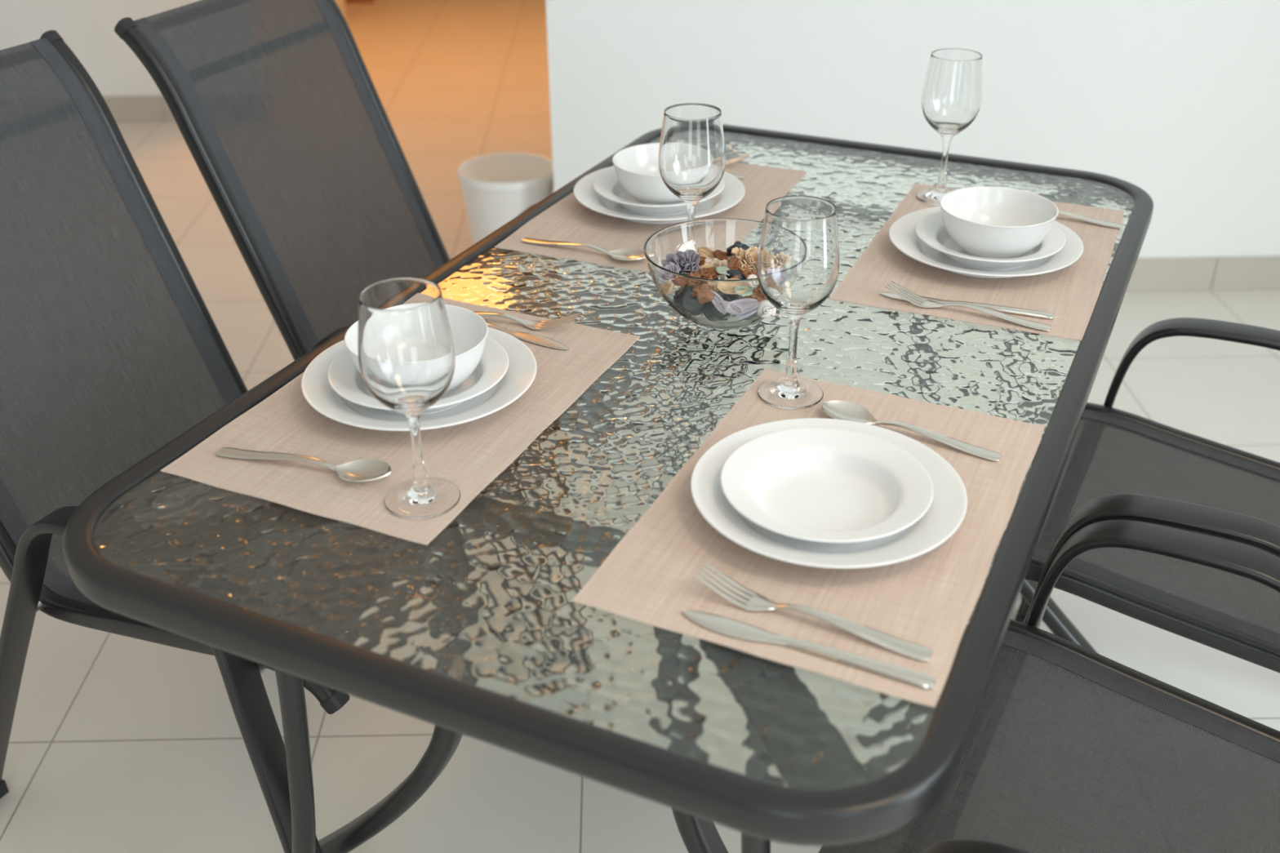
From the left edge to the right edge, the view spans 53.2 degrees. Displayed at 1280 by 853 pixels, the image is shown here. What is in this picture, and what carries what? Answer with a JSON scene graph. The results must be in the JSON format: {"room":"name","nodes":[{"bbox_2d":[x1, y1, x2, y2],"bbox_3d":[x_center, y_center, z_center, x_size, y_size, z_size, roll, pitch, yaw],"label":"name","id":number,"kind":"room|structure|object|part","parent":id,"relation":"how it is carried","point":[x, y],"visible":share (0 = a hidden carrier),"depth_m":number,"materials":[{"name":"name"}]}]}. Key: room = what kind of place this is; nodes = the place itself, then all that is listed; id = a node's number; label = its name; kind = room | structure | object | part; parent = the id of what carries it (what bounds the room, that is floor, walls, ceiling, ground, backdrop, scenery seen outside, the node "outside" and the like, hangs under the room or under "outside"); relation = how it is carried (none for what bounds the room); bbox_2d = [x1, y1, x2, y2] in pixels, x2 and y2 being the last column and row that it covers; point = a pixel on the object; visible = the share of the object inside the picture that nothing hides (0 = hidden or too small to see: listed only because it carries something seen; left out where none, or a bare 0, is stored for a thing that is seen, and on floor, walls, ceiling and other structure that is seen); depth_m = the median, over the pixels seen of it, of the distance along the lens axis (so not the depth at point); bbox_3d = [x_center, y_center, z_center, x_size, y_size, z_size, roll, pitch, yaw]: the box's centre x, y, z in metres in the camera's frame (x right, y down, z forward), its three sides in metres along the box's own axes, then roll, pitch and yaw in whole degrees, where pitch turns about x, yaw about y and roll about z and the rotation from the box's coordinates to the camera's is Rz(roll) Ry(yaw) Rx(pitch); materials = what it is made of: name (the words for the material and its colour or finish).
{"room":"dining room","nodes":[
{"label":"dining room","id":0,"kind":"room"},
{"bbox_2d":[0,0,346,96],"bbox_3d":[-2.787,-2.652,4.757,2.770,2.600,1.640,-1,30,-1],"label":"wall","id":1,"kind":"structure","parent":0,"point":[86,27],"depth_m":4.54,"materials":[{"name":"white paint"}]},
{"bbox_2d":[102,95,174,120],"bbox_3d":[-2.761,-1.153,4.672,2.770,0.089,0.010,-1,30,-1],"label":"baseboard","id":2,"kind":"structure","parent":1,"relation":"attached to","point":[125,108],"depth_m":4.68,"materials":[{"name":"beige tile"}]},
{"bbox_2d":[0,0,1279,852],"bbox_3d":[-0.891,-0.347,3.441,6.650,0.100,11.000,-1,30,-1],"label":"floor","id":3,"kind":"structure","parent":0,"point":[118,744],"depth_m":2.05,"materials":[{"name":"beige tile"}]},
{"bbox_2d":[0,30,349,852],"bbox_3d":[-0.567,0.057,1.670,0.746,0.971,0.561,13,33,22],"label":"sling chair","id":4,"kind":"object","parent":3,"relation":"on","point":[111,349],"visible":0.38,"depth_m":1.67,"materials":[{"name":"grey fabric"}]},
{"bbox_3d":[-0.478,-0.204,1.745,0.734,0.588,0.022,13,33,22],"label":"rail","id":5,"kind":"part","parent":4,"relation":"part of","materials":[{"name":"black metal"}]},
{"bbox_3d":[-0.652,0.337,1.553,0.626,0.574,0.045,13,33,22],"label":"arm frame","id":6,"kind":"part","parent":4,"relation":"part of","materials":[{"name":"black metal"}]},
{"bbox_3d":[-0.664,-0.008,1.409,0.734,0.588,0.022,13,33,22],"label":"rail","id":7,"kind":"part","parent":4,"relation":"part of","materials":[{"name":"black metal"}]},
{"bbox_3d":[-0.432,0.105,1.951,0.626,0.574,0.045,13,33,22],"label":"arm frame","id":8,"kind":"part","parent":4,"relation":"part of","materials":[{"name":"black metal"}]},
{"bbox_2d":[114,0,535,360],"bbox_3d":[-0.309,-0.191,2.094,0.746,0.971,0.561,11,32,19],"label":"sling chair","id":9,"kind":"object","parent":3,"relation":"on","point":[277,105],"visible":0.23,"depth_m":2.01,"materials":[{"name":"black fabric"}]},
{"bbox_3d":[-0.392,-0.253,1.828,0.734,0.588,0.022,11,32,19],"label":"rail","id":10,"kind":"part","parent":9,"relation":"part of","materials":[{"name":"black metal"}]},
{"bbox_3d":[-0.234,-0.454,2.174,0.734,0.588,0.022,11,32,19],"label":"rail","id":11,"kind":"part","parent":9,"relation":"part of","materials":[{"name":"black metal"}]},
{"bbox_2d":[344,0,375,4],"bbox_3d":[-1.633,-2.597,6.402,0.560,0.840,0.433,-1,30,-1],"label":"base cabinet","id":12,"kind":"object","parent":3,"relation":"on","point":[347,2],"visible":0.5,"depth_m":6.43,"materials":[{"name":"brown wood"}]},
{"bbox_2d":[457,151,553,244],"bbox_3d":[-0.347,-0.553,3.404,0.255,0.286,0.255,13,33,22],"label":"waste bin","id":13,"kind":"object","parent":3,"relation":"on","point":[497,188],"visible":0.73,"depth_m":3.31,"materials":[{"name":"white plastic"}]},
{"bbox_2d":[62,124,1153,852],"bbox_3d":[0.116,0.182,1.690,0.928,0.724,1.414,13,33,22],"label":"glass table","id":14,"kind":"object","parent":3,"relation":"on","point":[476,631],"visible":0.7,"depth_m":1.11,"materials":[{"name":"black"}]},
{"bbox_3d":[-0.391,0.385,1.359,0.117,0.695,0.032,5,30,9],"label":"leg","id":15,"kind":"part","parent":14,"relation":"part of","materials":[{"name":"black metal"}]},
{"bbox_2d":[160,297,639,545],"bbox_3d":[-0.229,-0.030,1.346,0.301,0.001,0.451,13,33,21],"label":"placemat","id":16,"kind":"object","parent":14,"relation":"on","point":[471,455],"visible":0.56,"depth_m":1.26,"materials":[{"name":"beige fabric"}]},
{"bbox_2d":[215,447,391,481],"bbox_3d":[-0.323,0.034,1.223,0.186,0.011,0.041,8,31,15],"label":"spoon","id":17,"kind":"object","parent":16,"relation":"on","point":[364,469],"visible":1,"depth_m":1.22,"materials":[{"name":"silver metal"}]},
{"bbox_3d":[-0.351,0.029,1.231,0.128,0.010,0.017,9,31,15],"label":"handle","id":18,"kind":"part","parent":17,"relation":"part of","materials":[{"name":"silver metal"}]},
{"bbox_2d":[332,458,391,481],"bbox_3d":[-0.262,0.043,1.207,0.060,0.011,0.041,9,31,15],"label":"bowl","id":19,"kind":"object","parent":17,"relation":"on","point":[364,469],"depth_m":1.21,"materials":[{"name":"silver metal"}]},
{"bbox_2d":[357,276,460,519],"bbox_3d":[-0.201,-0.023,1.125,0.082,0.206,0.082,13,33,22],"label":"wine glass","id":20,"kind":"object","parent":16,"relation":"on","point":[406,357],"visible":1,"depth_m":1.08,"materials":[{"name":"clear glass"}]},
{"bbox_2d":[357,276,455,416],"bbox_3d":[-0.201,-0.062,1.101,0.082,0.114,0.082,13,33,22],"label":"bowl","id":21,"kind":"object","parent":20,"relation":"on","point":[406,357],"depth_m":1.07,"materials":[{"name":"clear glass"}]},
{"bbox_3d":[-0.201,0.017,1.147,0.016,0.068,0.016,13,33,22],"label":"stem","id":22,"kind":"part","parent":20,"relation":"part of","materials":[{"name":"clear glass"}]},
{"bbox_2d":[301,327,537,431],"bbox_3d":[-0.231,-0.048,1.350,0.245,0.025,0.245,-16,33,-25],"label":"dinner plate","id":23,"kind":"object","parent":16,"relation":"on","point":[316,388],"visible":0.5,"depth_m":1.31,"materials":[{"name":"white ceramic"}]},
{"bbox_2d":[327,336,509,414],"bbox_3d":[-0.231,-0.051,1.343,0.194,0.029,0.194,13,33,22],"label":"plate","id":24,"kind":"object","parent":23,"relation":"on","point":[344,377],"visible":0.41,"depth_m":1.32,"materials":[{"name":"white ceramic"}]},
{"bbox_2d":[344,303,488,395],"bbox_3d":[-0.231,-0.070,1.334,0.147,0.062,0.147,-6,30,-9],"label":"bowl","id":25,"kind":"object","parent":24,"relation":"on","point":[468,330],"visible":0.27,"depth_m":1.34,"materials":[{"name":"white ceramic"}]},
{"bbox_2d":[472,311,580,330],"bbox_3d":[-0.167,-0.131,1.498,0.197,0.018,0.024,8,31,14],"label":"fork","id":26,"kind":"object","parent":16,"relation":"on","point":[535,325],"visible":0.73,"depth_m":1.49,"materials":[{"name":"silver metal"}]},
{"bbox_3d":[-0.200,-0.132,1.508,0.128,0.010,0.017,8,31,14],"label":"handle","id":27,"kind":"part","parent":26,"relation":"part of","materials":[{"name":"silver metal"}]},
{"bbox_2d":[485,321,568,350],"bbox_3d":[-0.167,-0.116,1.485,0.206,0.005,0.020,17,34,28],"label":"table knife","id":28,"kind":"object","parent":16,"relation":"on","point":[535,339],"visible":0.61,"depth_m":1.46,"materials":[{"name":"silver metal"}]},
{"bbox_3d":[-0.205,-0.127,1.504,0.116,0.005,0.013,17,34,28],"label":"handle","id":29,"kind":"part","parent":28,"relation":"part of","materials":[{"name":"silver metal"}]},
{"bbox_3d":[-0.117,-0.100,1.458,0.090,0.003,0.020,17,34,28],"label":"blade","id":30,"kind":"part","parent":28,"relation":"part of","materials":[{"name":"silver metal"}]},
{"bbox_2d":[494,162,807,272],"bbox_3d":[0.031,-0.316,1.835,0.301,0.001,0.451,12,32,20],"label":"placemat","id":31,"kind":"object","parent":14,"relation":"on","point":[567,220],"visible":0.41,"depth_m":1.77,"materials":[{"name":"beige fabric"}]},
{"bbox_2d":[521,237,644,261],"bbox_3d":[-0.073,-0.236,1.686,0.186,0.011,0.041,13,33,22],"label":"spoon","id":32,"kind":"object","parent":31,"relation":"on","point":[626,254],"visible":0.92,"depth_m":1.68,"materials":[{"name":"silver metal"}]},
{"bbox_3d":[-0.100,-0.242,1.697,0.128,0.010,0.017,13,33,22],"label":"handle","id":33,"kind":"part","parent":32,"relation":"part of","materials":[{"name":"silver metal"}]},
{"bbox_2d":[605,248,644,261],"bbox_3d":[-0.017,-0.222,1.661,0.060,0.011,0.041,13,33,22],"label":"bowl","id":34,"kind":"object","parent":32,"relation":"on","point":[626,254],"depth_m":1.67,"materials":[{"name":"silver metal"}]},
{"bbox_2d":[573,165,745,223],"bbox_3d":[0.028,-0.330,1.833,0.245,0.025,0.245,-6,30,-9],"label":"dinner plate","id":35,"kind":"object","parent":31,"relation":"on","point":[733,192],"visible":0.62,"depth_m":1.81,"materials":[{"name":"white ceramic"}]},
{"bbox_2d":[593,168,724,215],"bbox_3d":[0.027,-0.335,1.829,0.194,0.029,0.194,13,33,22],"label":"plate","id":36,"kind":"object","parent":35,"relation":"on","point":[606,184],"visible":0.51,"depth_m":1.79,"materials":[{"name":"white ceramic"}]},
{"bbox_2d":[612,142,683,204],"bbox_3d":[0.035,-0.350,1.815,0.147,0.062,0.147,-16,33,-25],"label":"bowl","id":37,"kind":"object","parent":36,"relation":"on","point":[637,170],"visible":0.56,"depth_m":1.78,"materials":[{"name":"white ceramic"}]},
{"bbox_2d":[657,102,725,221],"bbox_3d":[0.064,-0.288,1.579,0.082,0.206,0.082,13,33,22],"label":"wine glass","id":38,"kind":"object","parent":31,"relation":"on","point":[691,162],"visible":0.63,"depth_m":1.53,"materials":[{"name":"clear glass"}]},
{"bbox_3d":[0.064,-0.249,1.602,0.016,0.068,0.016,13,33,22],"label":"stem","id":39,"kind":"part","parent":38,"relation":"part of","materials":[{"name":"clear glass"}]},
{"bbox_2d":[728,173,744,177],"bbox_3d":[0.065,-0.399,1.971,0.206,0.005,0.020,12,32,21],"label":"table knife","id":40,"kind":"object","parent":31,"relation":"on","point":[734,175],"visible":0.15,"depth_m":1.94,"materials":[{"name":"silver metal"}]},
{"bbox_2d":[725,154,749,164],"bbox_3d":[0.072,-0.422,1.998,0.197,0.018,0.024,8,31,14],"label":"fork","id":41,"kind":"object","parent":31,"relation":"on","point":[741,157],"visible":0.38,"depth_m":1.98,"materials":[{"name":"silver metal"}]},
{"bbox_2d":[643,217,777,329],"bbox_3d":[0.099,-0.168,1.491,0.189,0.089,0.189,-21,36,-31],"label":"glass bowl","id":42,"kind":"object","parent":14,"relation":"on","point":[721,304],"visible":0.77,"depth_m":1.44,"materials":[{"name":"clear glass"}]},
{"bbox_2d":[662,262,680,272],"bbox_3d":[0.034,-0.179,1.474,0.029,0.018,0.022,22,37,33],"label":"dried flower","id":43,"kind":"object","parent":42,"relation":"in","point":[672,267],"visible":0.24,"depth_m":1.47,"materials":[{"name":"purple plant"}]},
{"bbox_2d":[661,248,700,275],"bbox_3d":[0.047,-0.190,1.490,0.046,0.028,0.042,1,30,3],"label":"dried flower","id":44,"kind":"object","parent":42,"relation":"in","point":[688,260],"visible":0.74,"depth_m":1.49,"materials":[{"name":"purple plant"}]},
{"bbox_2d":[687,271,701,277],"bbox_3d":[0.063,-0.170,1.466,0.024,0.019,0.019,-10,31,-16],"label":"chip","id":45,"kind":"object","parent":42,"relation":"in","point":[696,274],"visible":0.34,"depth_m":1.46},
{"bbox_2d":[698,255,706,266],"bbox_3d":[0.069,-0.196,1.516,0.024,0.015,0.015,-14,33,-21],"label":"chip","id":46,"kind":"object","parent":42,"relation":"in","point":[702,260],"visible":0.48,"depth_m":1.51,"materials":[{"name":"brown wood"}]},
{"bbox_2d":[692,263,712,273],"bbox_3d":[0.071,-0.182,1.488,0.026,0.016,0.017,-7,31,-11],"label":"chip","id":47,"kind":"object","parent":42,"relation":"in","point":[707,265],"visible":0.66,"depth_m":1.48,"materials":[{"name":"beige wood"}]},
{"bbox_2d":[697,246,717,258],"bbox_3d":[0.081,-0.206,1.519,0.025,0.014,0.010,4,30,7],"label":"wood curl","id":48,"kind":"object","parent":42,"relation":"in","point":[704,251],"visible":1,"depth_m":1.52,"materials":[{"name":"beige wood"}]},
{"bbox_2d":[698,266,718,279],"bbox_3d":[0.078,-0.173,1.471,0.025,0.020,0.019,4,30,8],"label":"chip","id":49,"kind":"object","parent":42,"relation":"in","point":[707,273],"visible":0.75,"depth_m":1.47,"materials":[{"name":"brown wood"}]},
{"bbox_2d":[704,257,728,277],"bbox_3d":[0.088,-0.183,1.489,0.033,0.018,0.027,4,30,8],"label":"dried flower","id":50,"kind":"object","parent":42,"relation":"in","point":[715,262],"visible":0.25,"depth_m":1.49,"materials":[{"name":"beige plant"}]},
{"bbox_2d":[713,249,728,259],"bbox_3d":[0.099,-0.204,1.518,0.025,0.013,0.012,-12,32,-19],"label":"wood curl","id":51,"kind":"object","parent":42,"relation":"in","point":[720,254],"visible":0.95,"depth_m":1.52,"materials":[{"name":"brown wood"}]},
{"bbox_2d":[715,266,729,275],"bbox_3d":[0.099,-0.178,1.465,0.026,0.012,0.011,-7,31,-11],"label":"dried leaf","id":52,"kind":"object","parent":42,"relation":"in","point":[722,269],"visible":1,"depth_m":1.47,"materials":[{"name":"green plant"}]},
{"bbox_2d":[727,257,741,269],"bbox_3d":[0.108,-0.188,1.478,0.013,0.012,0.021,20,36,31],"label":"wood curl","id":53,"kind":"object","parent":42,"relation":"in","point":[735,261],"visible":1,"depth_m":1.48,"materials":[{"name":"brown wood"}]},
{"bbox_2d":[725,269,744,279],"bbox_3d":[0.110,-0.172,1.470,0.022,0.018,0.016,2,30,5],"label":"seed pod","id":54,"kind":"object","parent":42,"relation":"in","point":[732,273],"visible":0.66,"depth_m":1.46,"materials":[{"name":"grey plant"}]},
{"bbox_2d":[726,240,749,256],"bbox_3d":[0.119,-0.205,1.528,0.032,0.031,0.032,16,34,26],"label":"seed pod","id":55,"kind":"object","parent":42,"relation":"in","point":[737,243],"visible":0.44,"depth_m":1.52,"materials":[{"name":"black plant"}]},
{"bbox_2d":[734,265,750,279],"bbox_3d":[0.118,-0.179,1.480,0.025,0.016,0.014,20,36,32],"label":"chip","id":56,"kind":"object","parent":42,"relation":"in","point":[747,269],"visible":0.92,"depth_m":1.47,"materials":[{"name":"brown wood"}]},
{"bbox_2d":[731,246,758,272],"bbox_3d":[0.134,-0.194,1.492,0.054,0.027,0.054,0,30,0],"label":"dried flower","id":57,"kind":"object","parent":42,"relation":"in","point":[748,257],"visible":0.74,"depth_m":1.49,"materials":[{"name":"beige plant"}]},
{"bbox_2d":[741,271,756,278],"bbox_3d":[0.130,-0.171,1.471,0.028,0.015,0.014,7,31,12],"label":"chip","id":58,"kind":"object","parent":42,"relation":"in","point":[745,275],"visible":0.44,"depth_m":1.47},
{"bbox_2d":[746,274,757,279],"bbox_3d":[0.129,-0.166,1.461,0.016,0.014,0.017,-2,30,-3],"label":"seashell","id":59,"kind":"object","parent":42,"relation":"in","point":[751,276],"visible":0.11,"depth_m":1.46,"materials":[{"name":"white"}]},
{"bbox_2d":[760,307,776,318],"bbox_3d":[0.143,-0.134,1.451,0.018,0.019,0.022,25,39,37],"label":"seashell","id":60,"kind":"object","parent":42,"relation":"in","point":[771,312],"visible":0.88,"depth_m":1.45,"materials":[{"name":"white"}]},
{"label":"seed pod","id":61,"kind":"object","parent":42,"relation":"in","visible":0},
{"bbox_2d":[726,255,736,264],"bbox_3d":[0.112,-0.196,1.510,0.025,0.019,0.014,15,34,25],"label":"chip","id":62,"kind":"object","parent":61,"relation":"on","point":[729,258],"visible":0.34,"depth_m":1.51,"materials":[{"name":"beige wood"}]},
{"bbox_3d":[0.136,0.507,1.141,0.117,0.695,0.032,23,38,35],"label":"leg","id":63,"kind":"part","parent":14,"relation":"part of","materials":[{"name":"black metal"}]},
{"bbox_2d":[571,368,1044,707],"bbox_3d":[0.176,0.071,1.164,0.301,0.001,0.451,13,33,22],"label":"placemat","id":64,"kind":"object","parent":14,"relation":"on","point":[929,599],"visible":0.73,"depth_m":1.07,"materials":[{"name":"beige fabric"}]},
{"bbox_2d":[755,195,839,409],"bbox_3d":[0.158,-0.124,1.294,0.082,0.206,0.082,13,33,22],"label":"wine glass","id":65,"kind":"object","parent":64,"relation":"on","point":[797,265],"visible":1,"depth_m":1.25,"materials":[{"name":"clear glass"}]},
{"bbox_3d":[0.158,-0.085,1.316,0.016,0.068,0.016,13,33,22],"label":"stem","id":66,"kind":"part","parent":65,"relation":"part of","materials":[{"name":"clear glass"}]},
{"bbox_2d":[755,195,839,317],"bbox_3d":[0.157,-0.163,1.271,0.082,0.114,0.082,13,33,22],"label":"bowl","id":67,"kind":"object","parent":65,"relation":"on","point":[797,265],"depth_m":1.24,"materials":[{"name":"clear glass"}]},
{"bbox_2d":[681,610,936,688],"bbox_3d":[0.126,0.170,0.986,0.206,0.005,0.020,13,33,22],"label":"table knife","id":68,"kind":"object","parent":64,"relation":"on","point":[727,626],"visible":1,"depth_m":0.98,"materials":[{"name":"silver metal"}]},
{"bbox_3d":[0.073,0.159,1.008,0.090,0.003,0.020,13,33,22],"label":"blade","id":69,"kind":"part","parent":68,"relation":"part of","materials":[{"name":"silver metal"}]},
{"bbox_3d":[0.167,0.179,0.971,0.116,0.005,0.013,13,33,22],"label":"handle","id":70,"kind":"part","parent":68,"relation":"part of","materials":[{"name":"silver metal"}]},
{"bbox_2d":[693,562,933,661],"bbox_3d":[0.136,0.147,1.013,0.197,0.018,0.024,14,33,24],"label":"fork","id":71,"kind":"object","parent":64,"relation":"on","point":[757,602],"visible":1,"depth_m":1.01,"materials":[{"name":"silver metal"}]},
{"bbox_3d":[0.166,0.158,1.001,0.128,0.010,0.017,14,33,24],"label":"handle","id":72,"kind":"part","parent":71,"relation":"part of","materials":[{"name":"silver metal"}]},
{"bbox_2d":[690,417,967,568],"bbox_3d":[0.168,0.064,1.151,0.245,0.025,0.245,-6,30,-9],"label":"dinner plate","id":73,"kind":"object","parent":64,"relation":"on","point":[947,510],"visible":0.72,"depth_m":1.11,"materials":[{"name":"white ceramic"}]},
{"bbox_2d":[720,427,933,542],"bbox_3d":[0.166,0.060,1.143,0.194,0.029,0.194,13,33,22],"label":"plate","id":74,"kind":"object","parent":73,"relation":"on","point":[826,485],"visible":1,"depth_m":1.16,"materials":[{"name":"white ceramic"}]},
{"bbox_2d":[821,400,1002,461],"bbox_3d":[0.266,0.004,1.267,0.186,0.011,0.041,16,34,26],"label":"spoon","id":75,"kind":"object","parent":64,"relation":"on","point":[837,410],"visible":0.84,"depth_m":1.27,"materials":[{"name":"silver metal"}]},
{"bbox_2d":[821,400,877,424],"bbox_3d":[0.212,-0.012,1.295,0.060,0.011,0.041,16,34,26],"label":"bowl","id":76,"kind":"object","parent":75,"relation":"on","point":[837,410],"depth_m":1.30,"materials":[{"name":"silver metal"}]},
{"bbox_3d":[0.292,0.011,1.253,0.128,0.010,0.017,16,34,26],"label":"handle","id":77,"kind":"part","parent":75,"relation":"part of","materials":[{"name":"silver metal"}]},
{"bbox_2d":[828,183,1124,341],"bbox_3d":[0.458,-0.230,1.681,0.301,0.001,0.451,12,32,21],"label":"placemat","id":78,"kind":"object","parent":14,"relation":"on","point":[1071,293],"visible":0.57,"depth_m":1.59,"materials":[{"name":"beige fabric"}]},
{"bbox_2d":[915,48,982,205],"bbox_3d":[0.435,-0.421,1.804,0.082,0.206,0.082,13,33,22],"label":"wine glass","id":79,"kind":"object","parent":78,"relation":"on","point":[952,94],"visible":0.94,"depth_m":1.76,"materials":[{"name":"clear glass"}]},
{"bbox_3d":[0.436,-0.382,1.827,0.016,0.068,0.016,13,33,22],"label":"stem","id":80,"kind":"part","parent":79,"relation":"part of","materials":[{"name":"clear glass"}]},
{"bbox_2d":[921,48,982,137],"bbox_3d":[0.435,-0.461,1.781,0.082,0.114,0.082,13,33,22],"label":"bowl","id":81,"kind":"object","parent":79,"relation":"on","point":[952,94],"depth_m":1.75,"materials":[{"name":"clear glass"}]},
{"bbox_2d":[880,293,1054,319],"bbox_3d":[0.389,-0.146,1.529,0.206,0.005,0.020,10,32,18],"label":"table knife","id":82,"kind":"object","parent":78,"relation":"on","point":[1025,312],"visible":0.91,"depth_m":1.51,"materials":[{"name":"silver metal"}]},
{"bbox_3d":[0.335,-0.155,1.547,0.090,0.003,0.020,10,32,18],"label":"blade","id":83,"kind":"part","parent":82,"relation":"part of","materials":[{"name":"silver metal"}]},
{"bbox_3d":[0.432,-0.139,1.517,0.116,0.005,0.013,10,32,18],"label":"handle","id":84,"kind":"part","parent":82,"relation":"part of","materials":[{"name":"silver metal"}]},
{"bbox_2d":[884,280,1052,331],"bbox_3d":[0.387,-0.143,1.510,0.197,0.018,0.024,15,33,25],"label":"fork","id":85,"kind":"object","parent":78,"relation":"on","point":[914,299],"visible":1,"depth_m":1.51,"materials":[{"name":"silver metal"}]},
{"bbox_3d":[0.417,-0.131,1.497,0.128,0.010,0.017,15,33,25],"label":"handle","id":86,"kind":"part","parent":85,"relation":"part of","materials":[{"name":"silver metal"}]},
{"bbox_2d":[888,206,1083,278],"bbox_3d":[0.447,-0.234,1.662,0.245,0.025,0.245,-16,33,-25],"label":"dinner plate","id":87,"kind":"object","parent":78,"relation":"on","point":[903,235],"visible":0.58,"depth_m":1.63,"materials":[{"name":"white ceramic"}]},
{"bbox_2d":[915,210,1065,270],"bbox_3d":[0.451,-0.237,1.653,0.194,0.029,0.194,13,33,22],"label":"plate","id":88,"kind":"object","parent":87,"relation":"on","point":[931,229],"visible":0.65,"depth_m":1.62,"materials":[{"name":"white ceramic"}]},
{"bbox_2d":[939,186,1058,258],"bbox_3d":[0.457,-0.254,1.642,0.147,0.062,0.147,-6,30,-9],"label":"bowl","id":89,"kind":"object","parent":88,"relation":"on","point":[984,221],"visible":0.94,"depth_m":1.65,"materials":[{"name":"white ceramic"}]},
{"bbox_2d":[1057,210,1124,228],"bbox_3d":[0.577,-0.296,1.781,0.186,0.011,0.041,13,33,22],"label":"spoon","id":90,"kind":"object","parent":78,"relation":"on","point":[1107,224],"visible":0.25,"depth_m":1.76,"materials":[{"name":"silver metal"}]},
{"bbox_2d":[818,520,1279,852],"bbox_3d":[0.564,0.353,1.141,0.746,0.971,0.561,15,34,25],"label":"sling chair","id":91,"kind":"object","parent":3,"relation":"on","point":[1070,748],"visible":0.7,"depth_m":1.29,"materials":[{"name":"black fabric"}]},
{"bbox_3d":[0.417,0.618,1.053,0.626,0.574,0.045,15,34,25],"label":"arm frame","id":92,"kind":"part","parent":91,"relation":"part of","materials":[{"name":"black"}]},
{"bbox_3d":[0.671,0.097,1.208,0.734,0.588,0.022,15,34,25],"label":"rail","id":93,"kind":"part","parent":91,"relation":"part of","materials":[{"name":"black"}]},
{"bbox_3d":[0.669,0.393,1.437,0.626,0.574,0.045,15,34,25],"label":"arm frame","id":94,"kind":"part","parent":91,"relation":"part of","materials":[{"name":"black metal"}]},
{"bbox_2d":[1015,317,1279,673],"bbox_3d":[0.830,0.094,1.584,0.746,0.971,0.561,14,33,23],"label":"sling chair","id":95,"kind":"object","parent":3,"relation":"on","point":[1120,464],"visible":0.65,"depth_m":1.58,"materials":[{"name":"black"}]},
{"bbox_3d":[0.694,0.363,1.488,0.626,0.574,0.045,14,33,23],"label":"arm frame","id":96,"kind":"part","parent":95,"relation":"part of","materials":[{"name":"black metal"}]},
{"bbox_3d":[0.735,0.030,1.323,0.734,0.588,0.022,14,33,23],"label":"rail","id":97,"kind":"part","parent":95,"relation":"part of","materials":[{"name":"black metal"}]},
{"bbox_3d":[0.925,-0.164,1.656,0.734,0.588,0.022,14,33,23],"label":"rail","id":98,"kind":"part","parent":95,"relation":"part of","materials":[{"name":"black metal"}]},
{"bbox_2d":[545,0,1279,257],"bbox_3d":[0.998,-2.864,5.067,2.547,2.600,5.540,-1,30,-1],"label":"wall","id":99,"kind":"structure","parent":0,"point":[1178,101],"depth_m":3.04,"materials":[{"name":"white paint"}]},
{"bbox_2d":[1126,255,1279,291],"bbox_3d":[1.062,-0.388,3.295,2.547,0.089,0.012,-1,30,-1],"label":"baseboard","id":100,"kind":"structure","parent":99,"relation":"attached to","point":[1224,273],"depth_m":3.29,"materials":[{"name":"beige tile"}]}
]}

